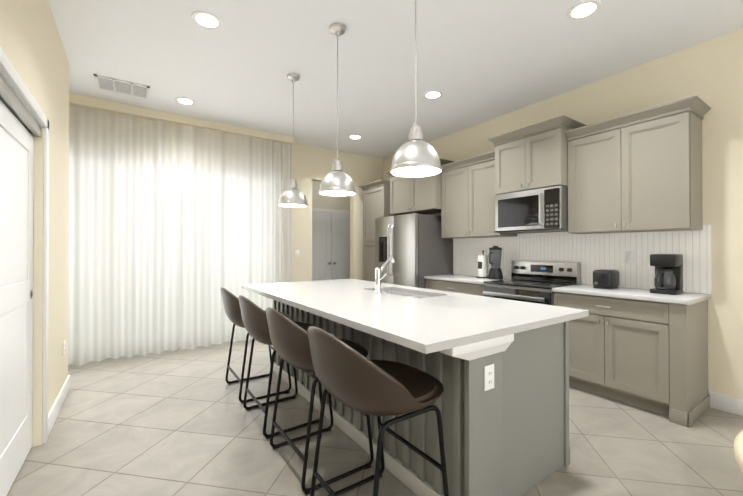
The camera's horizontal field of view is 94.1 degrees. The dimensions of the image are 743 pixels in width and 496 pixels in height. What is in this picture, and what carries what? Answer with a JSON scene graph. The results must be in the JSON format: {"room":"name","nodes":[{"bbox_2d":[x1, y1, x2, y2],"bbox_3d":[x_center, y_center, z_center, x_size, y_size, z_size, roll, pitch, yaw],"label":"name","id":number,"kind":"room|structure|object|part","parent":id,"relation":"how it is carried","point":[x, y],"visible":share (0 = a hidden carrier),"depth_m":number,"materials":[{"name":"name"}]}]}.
{"room":"kitchen","nodes":[
{"label":"kitchen","id":0,"kind":"room"},
{"bbox_2d":[0,0,68,412],"bbox_3d":[-1.175,-0.215,0.313,0.600,3.000,6.550,0,0,-35],"label":"wall","id":1,"kind":"structure","parent":0,"point":[31,45],"depth_m":2.55,"materials":[{"name":"paint"}]},
{"bbox_2d":[0,100,33,495],"bbox_3d":[-1.740,0.278,1.513,0.084,2.000,1.730,0,0,-35],"label":"sliding door","id":2,"kind":"structure","parent":1,"relation":"in","point":[16,248],"depth_m":1.92,"materials":[{"name":"white wood"}]},
{"bbox_2d":[0,47,48,446],"bbox_3d":[-1.637,0.210,1.402,0.158,2.160,2.190,0,0,-35],"label":"door frame","id":3,"kind":"structure","parent":1,"relation":"attached to","point":[18,100],"depth_m":2.26,"materials":[{"name":"paint"}]},
{"bbox_2d":[48,375,69,435],"bbox_3d":[-2.515,1.232,2.775,0.036,0.130,0.996,0,0,-35],"label":"baseboard","id":4,"kind":"structure","parent":1,"relation":"attached to","point":[56,407],"depth_m":2.68,"materials":[{"name":"white wood"}]},
{"bbox_2d":[312,181,349,214],"bbox_3d":[-0.921,-0.180,7.381,2.400,3.000,0.100,0,0,-35],"label":"wall","id":5,"kind":"structure","parent":0,"point":[319,201],"depth_m":7.29,"materials":[{"name":"beige paint"}]},
{"bbox_2d":[312,212,349,280],"bbox_3d":[-0.835,0.289,7.306,1.140,2.040,0.107,0,0,-35],"label":"doors","id":6,"kind":"structure","parent":5,"relation":"in","point":[330,246],"depth_m":7.31,"materials":[{"name":"grey wood"}]},
{"bbox_2d":[312,208,349,214],"bbox_3d":[-0.863,0.249,7.346,1.310,2.140,0.020,0,0,-35],"label":"door frame","id":7,"kind":"structure","parent":5,"relation":"attached to","point":[318,210],"depth_m":7.33,"materials":[{"name":"beige wood"}]},
{"bbox_2d":[291,143,382,281],"bbox_3d":[-2.672,-0.194,4.608,7.170,3.000,0.120,0,0,-35],"label":"wall","id":8,"kind":"structure","parent":0,"point":[313,163],"depth_m":5.77,"materials":[{"name":"paint"}]},
{"bbox_2d":[7,340,742,495],"bbox_3d":[-0.619,1.319,2.177,7.800,0.050,9.000,0,0,-35],"label":"floor","id":9,"kind":"structure","parent":0,"point":[181,422],"depth_m":2.28,"materials":[{"name":"tile"}]},
{"bbox_2d":[220,287,290,403],"bbox_3d":[-1.078,0.823,3.199,0.587,0.952,0.616,0,0,-35],"label":"stool","id":10,"kind":"object","parent":9,"relation":"on","point":[231,305],"visible":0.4,"depth_m":2.97,"materials":[{"name":"brown leather"}]},
{"bbox_3d":[-1.080,0.524,3.199,0.599,0.360,0.622,0,0,-35],"label":"seat","id":11,"kind":"part","parent":10,"relation":"part of","materials":[{"name":"brown leather"}]},
{"bbox_2d":[238,295,321,438],"bbox_3d":[-0.709,0.820,2.664,0.587,0.952,0.616,0,0,-35],"label":"stool","id":12,"kind":"object","parent":9,"relation":"on","point":[254,319],"visible":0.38,"depth_m":2.43,"materials":[{"name":"brown leather"}]},
{"bbox_3d":[-0.712,0.521,2.664,0.599,0.360,0.622,0,0,-35],"label":"seat","id":13,"kind":"part","parent":12,"relation":"part of","materials":[{"name":"brown leather"}]},
{"bbox_2d":[266,307,373,494],"bbox_3d":[-0.340,0.818,2.129,0.587,0.952,0.616,0,0,-35],"label":"stool","id":14,"kind":"object","parent":9,"relation":"on","point":[290,341],"visible":0.6,"depth_m":1.90,"materials":[{"name":"brown leather"}]},
{"bbox_3d":[-0.343,0.518,2.129,0.599,0.360,0.622,0,0,-35],"label":"seat","id":15,"kind":"part","parent":14,"relation":"part of","materials":[{"name":"brown leather"}]},
{"bbox_2d":[359,180,395,281],"bbox_3d":[0.220,0.113,5.963,0.620,2.400,0.676,0,0,-35],"label":"pantry cabinet","id":16,"kind":"object","parent":9,"relation":"on","point":[376,199],"visible":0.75,"depth_m":5.83,"materials":[{"name":"grey wood"}]},
{"bbox_2d":[307,326,448,495],"bbox_3d":[0.006,0.815,1.627,0.587,0.952,0.616,0,0,-35],"label":"stool","id":17,"kind":"object","parent":9,"relation":"on","point":[349,377],"visible":1,"depth_m":1.41,"materials":[{"name":"brown leather"}]},
{"bbox_3d":[0.004,0.516,1.626,0.599,0.360,0.622,0,0,-35],"label":"seat","id":18,"kind":"part","parent":17,"relation":"part of","materials":[{"name":"brown leather"}]},
{"bbox_2d":[375,213,452,287],"bbox_3d":[0.597,0.419,5.236,0.823,1.780,0.934,0,0,-35],"label":"fridge","id":19,"kind":"object","parent":9,"relation":"on","point":[417,247],"visible":0.48,"depth_m":4.89,"materials":[{"name":"silver metal"}]},
{"bbox_2d":[264,296,584,495],"bbox_3d":[0.018,0.854,2.828,1.095,0.885,2.695,0,0,-35],"label":"kitchen island","id":20,"kind":"object","parent":9,"relation":"on","point":[507,434],"depth_m":1.80,"materials":[{"name":"grey wood"}]},
{"bbox_2d":[241,280,544,355],"bbox_3d":[-0.231,0.393,2.686,0.830,0.035,2.750,0,0,-35],"label":"island countertop","id":21,"kind":"structure","parent":20,"relation":"on","point":[424,326],"depth_m":1.94,"materials":[{"name":"white stone"}]},
{"bbox_2d":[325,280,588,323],"bbox_3d":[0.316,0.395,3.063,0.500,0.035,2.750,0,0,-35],"label":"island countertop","id":22,"kind":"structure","parent":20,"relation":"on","point":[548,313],"depth_m":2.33,"materials":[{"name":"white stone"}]},
{"bbox_2d":[373,256,395,291],"bbox_3d":[0.137,0.222,2.861,0.213,0.309,0.148,0,0,-35],"label":"faucet","id":23,"kind":"object","parent":22,"relation":"on","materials":[{"name":"silver metal"}]},
{"bbox_2d":[385,288,428,295],"bbox_3d":[0.270,0.510,2.988,0.364,0.219,0.784,0,0,-35],"label":"sink","id":24,"kind":"object","parent":22,"relation":"in","point":[398,290],"depth_m":3.21,"materials":[{"name":"silver metal"}]},
{"bbox_2d":[484,364,493,390],"bbox_3d":[0.548,0.601,1.606,0.070,0.114,0.008,0,0,-35],"label":"outlet","id":25,"kind":"object","parent":20,"relation":"attached to","point":[488,377],"visible":1,"depth_m":1.60,"materials":[{"name":"white plastic"}]},
{"bbox_2d":[425,279,484,295],"bbox_3d":[1.240,0.863,4.498,0.599,0.885,0.996,0,0,-35],"label":"base cabinet","id":26,"kind":"object","parent":9,"relation":"on","point":[463,288],"visible":0.23,"depth_m":4.31,"materials":[{"name":"grey wood"}]},
{"bbox_2d":[424,274,506,284],"bbox_3d":[1.243,0.402,4.503,0.591,0.034,0.996,0,0,-35],"label":"countertop","id":27,"kind":"structure","parent":26,"relation":"on","point":[464,279],"depth_m":4.36,"materials":[{"name":"white stone"}]},
{"bbox_2d":[476,250,487,277],"bbox_3d":[1.437,0.207,4.450,0.170,0.354,0.170,0,0,-35],"label":"paper towel holder","id":28,"kind":"object","parent":27,"relation":"on","point":[483,266],"visible":1,"depth_m":4.39,"materials":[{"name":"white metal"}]},
{"bbox_2d":[488,246,502,279],"bbox_3d":[1.518,0.178,4.263,0.216,0.410,0.176,0,0,-35],"label":"blender","id":29,"kind":"object","parent":27,"relation":"on","point":[495,270],"visible":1,"depth_m":4.22,"materials":[{"name":"black plastic"}]},
{"bbox_2d":[483,261,580,305],"bbox_3d":[1.710,0.727,3.751,0.673,1.150,0.760,0,0,-35],"label":"range","id":30,"kind":"object","parent":9,"relation":"on","point":[533,281],"visible":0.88,"depth_m":3.70,"materials":[{"name":"silver metal"}]},
{"bbox_2d":[554,292,709,427],"bbox_3d":[2.237,0.856,3.052,0.599,0.885,0.980,0,0,-35],"label":"base cabinet","id":31,"kind":"object","parent":9,"relation":"on","point":[651,355],"visible":0.9,"depth_m":2.76,"materials":[{"name":"grey wood"}]},
{"bbox_2d":[552,284,710,304],"bbox_3d":[2.242,0.395,3.054,0.591,0.034,0.988,0,0,-35],"label":"countertop","id":32,"kind":"structure","parent":31,"relation":"on","point":[685,298],"depth_m":2.87,"materials":[{"name":"white stone"}]},
{"bbox_2d":[593,269,618,288],"bbox_3d":[2.202,0.291,3.252,0.230,0.174,0.160,0,0,-35],"label":"toaster","id":33,"kind":"object","parent":32,"relation":"on","point":[605,279],"visible":1,"depth_m":3.19,"materials":[{"name":"black plastic"}]},
{"bbox_2d":[650,254,682,294],"bbox_3d":[2.440,0.214,2.870,0.243,0.325,0.170,0,0,-35],"label":"coffee maker","id":34,"kind":"object","parent":32,"relation":"on","point":[668,278],"visible":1,"depth_m":2.83,"materials":[{"name":"black plastic"}]},
{"bbox_2d":[734,430,742,474],"bbox_3d":[2.073,1.046,1.329,0.895,0.492,0.933,0,0,-35],"label":"tub chair","id":35,"kind":"object","parent":9,"relation":"on","point":[738,445],"visible":1,"depth_m":1.60,"materials":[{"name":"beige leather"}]},
{"bbox_2d":[48,0,742,158],"bbox_3d":[-0.619,-1.731,2.192,7.800,0.050,9.000,0,0,-35],"label":"ceiling","id":36,"kind":"structure","parent":0,"point":[480,61],"depth_m":3.04,"materials":[{"name":"paint"}]},
{"bbox_2d":[94,74,149,98],"bbox_3d":[-2.616,-1.692,3.645,0.460,0.012,0.340,0,0,-35],"label":"ceiling vent","id":37,"kind":"object","parent":36,"relation":"in","point":[120,86],"visible":0.98,"depth_m":3.63,"materials":[{"name":"white metal"}]},
{"bbox_2d":[69,93,294,144],"bbox_3d":[-3.337,-1.647,3.925,5.090,0.099,0.259,0,0,-35],"label":"track","id":38,"kind":"object","parent":36,"relation":"attached to","point":[113,107],"visible":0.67,"depth_m":4.34,"materials":[{"name":"paint"}]},
{"bbox_2d":[68,105,180,365],"bbox_3d":[-3.237,-0.150,3.912,1.950,2.895,0.169,0,0,-35],"label":"sheer curtain","id":39,"kind":"object","parent":38,"relation":"hanging from","point":[124,240],"visible":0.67,"depth_m":4.13,"materials":[{"name":"white fabric"}]},
{"bbox_2d":[180,124,291,349],"bbox_3d":[-1.831,-0.145,4.859,1.500,2.895,0.170,0,0,-35],"label":"sheer curtain","id":40,"kind":"object","parent":38,"relation":"hanging from","point":[235,226],"visible":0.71,"depth_m":4.80,"materials":[{"name":"white fabric"}]},
{"bbox_2d":[175,97,194,105],"bbox_3d":[-2.150,-1.692,3.991,0.210,0.009,0.210,0,0,-35],"label":"recessed light","id":41,"kind":"object","parent":36,"relation":"in","point":[184,101],"visible":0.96,"depth_m":3.99,"materials":[{"name":"white plastic"}]},
{"bbox_2d":[191,11,221,29],"bbox_3d":[-1.230,-1.699,2.585,0.210,0.009,0.210,0,0,-35],"label":"recessed light","id":42,"kind":"object","parent":36,"relation":"in","point":[207,20],"visible":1,"depth_m":2.58,"materials":[{"name":"white plastic"}]},
{"bbox_2d":[278,73,307,207],"bbox_3d":[-0.774,-1.057,3.418,0.288,1.284,0.288,0,0,-35],"label":"pendant light","id":43,"kind":"object","parent":36,"relation":"hanging from","point":[292,196],"visible":1,"depth_m":3.37,"materials":[{"name":"silver metal"}]},
{"bbox_2d":[319,23,355,196],"bbox_3d":[-0.263,-1.061,2.677,0.288,1.284,0.288,0,0,-35],"label":"pendant light","id":44,"kind":"object","parent":36,"relation":"hanging from","point":[336,182],"visible":0.98,"depth_m":2.62,"materials":[{"name":"silver metal"}]},
{"bbox_2d":[348,135,361,139],"bbox_3d":[-0.248,-1.685,5.266,0.210,0.009,0.210,0,0,-35],"label":"recessed light","id":45,"kind":"object","parent":36,"relation":"in","point":[355,137],"visible":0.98,"depth_m":5.28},
{"bbox_2d":[390,0,441,177],"bbox_3d":[0.248,-1.065,1.936,0.288,1.284,0.288,0,0,-35],"label":"pendant light","id":46,"kind":"object","parent":36,"relation":"hanging from","point":[416,156],"visible":1,"depth_m":1.87,"materials":[{"name":"silver metal"}]},
{"bbox_2d":[423,90,442,99],"bbox_3d":[0.682,-1.693,3.829,0.210,0.009,0.210,0,0,-35],"label":"recessed light","id":47,"kind":"object","parent":36,"relation":"in","point":[432,95],"visible":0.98,"depth_m":3.81,"materials":[{"name":"white plastic"}]},
{"bbox_2d":[567,0,600,20],"bbox_3d":[1.518,-1.699,2.475,0.210,0.009,0.210,0,0,-35],"label":"recessed light","id":48,"kind":"object","parent":36,"relation":"in","point":[585,9],"visible":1,"depth_m":2.47,"materials":[{"name":"white plastic"}]},
{"bbox_2d":[383,28,742,398],"bbox_3d":[2.387,-0.200,3.479,0.120,3.000,7.720,0,0,-35],"label":"wall","id":49,"kind":"structure","parent":0,"point":[709,73],"depth_m":2.82,"materials":[{"name":"paint"}]},
{"bbox_2d":[386,158,454,214],"bbox_3d":[0.752,-0.883,5.293,0.510,0.685,1.136,0,0,-35],"label":"upper cabinet","id":50,"kind":"object","parent":49,"relation":"attached to","point":[421,195],"visible":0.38,"depth_m":5.13,"materials":[{"name":"grey wood"}]},
{"bbox_2d":[441,151,517,238],"bbox_3d":[1.358,-0.637,4.510,0.400,0.995,0.938,0,0,-35],"label":"upper cabinet","id":51,"kind":"object","parent":49,"relation":"attached to","point":[468,194],"visible":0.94,"depth_m":4.41,"materials":[{"name":"grey wood"}]},
{"bbox_2d":[488,115,586,194],"bbox_3d":[1.794,-0.936,3.781,0.510,0.645,0.860,0,0,-35],"label":"upper cabinet","id":52,"kind":"object","parent":49,"relation":"attached to","point":[533,157],"visible":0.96,"depth_m":3.59,"materials":[{"name":"grey wood"}]},
{"bbox_2d":[495,186,567,233],"bbox_3d":[1.799,-0.391,3.784,0.495,0.430,0.744,0,0,-35],"label":"microwave","id":53,"kind":"object","parent":52,"relation":"attached to","point":[543,210],"visible":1,"depth_m":3.60,"materials":[{"name":"silver metal"}]},
{"bbox_2d":[453,225,710,293],"bbox_3d":[1.987,0.100,3.950,0.003,0.564,2.752,0,0,-35],"label":"beadboard backsplash","id":54,"kind":"structure","parent":49,"relation":"attached to","point":[591,253],"depth_m":3.44,"materials":[{"name":"white wood"}]},
{"bbox_2d":[625,251,633,262],"bbox_3d":[2.438,0.084,3.270,0.009,0.114,0.070,0,0,-35],"label":"outlet","id":55,"kind":"object","parent":54,"relation":"attached to","point":[629,256],"visible":1,"depth_m":3.27,"materials":[{"name":"white plastic"}]},
{"bbox_2d":[564,95,710,233],"bbox_3d":[2.329,-0.644,3.100,0.400,0.995,0.966,0,0,-35],"label":"upper cabinet","id":56,"kind":"object","parent":49,"relation":"attached to","point":[639,171],"visible":1,"depth_m":2.93,"materials":[{"name":"grey wood"}]},
{"bbox_2d":[709,391,742,415],"bbox_3d":[3.638,1.226,1.538,0.016,0.130,3.115,0,0,-35],"label":"baseboard","id":57,"kind":"structure","parent":49,"relation":"attached to","point":[726,403],"depth_m":2.73,"materials":[{"name":"white wood"}]}
]}

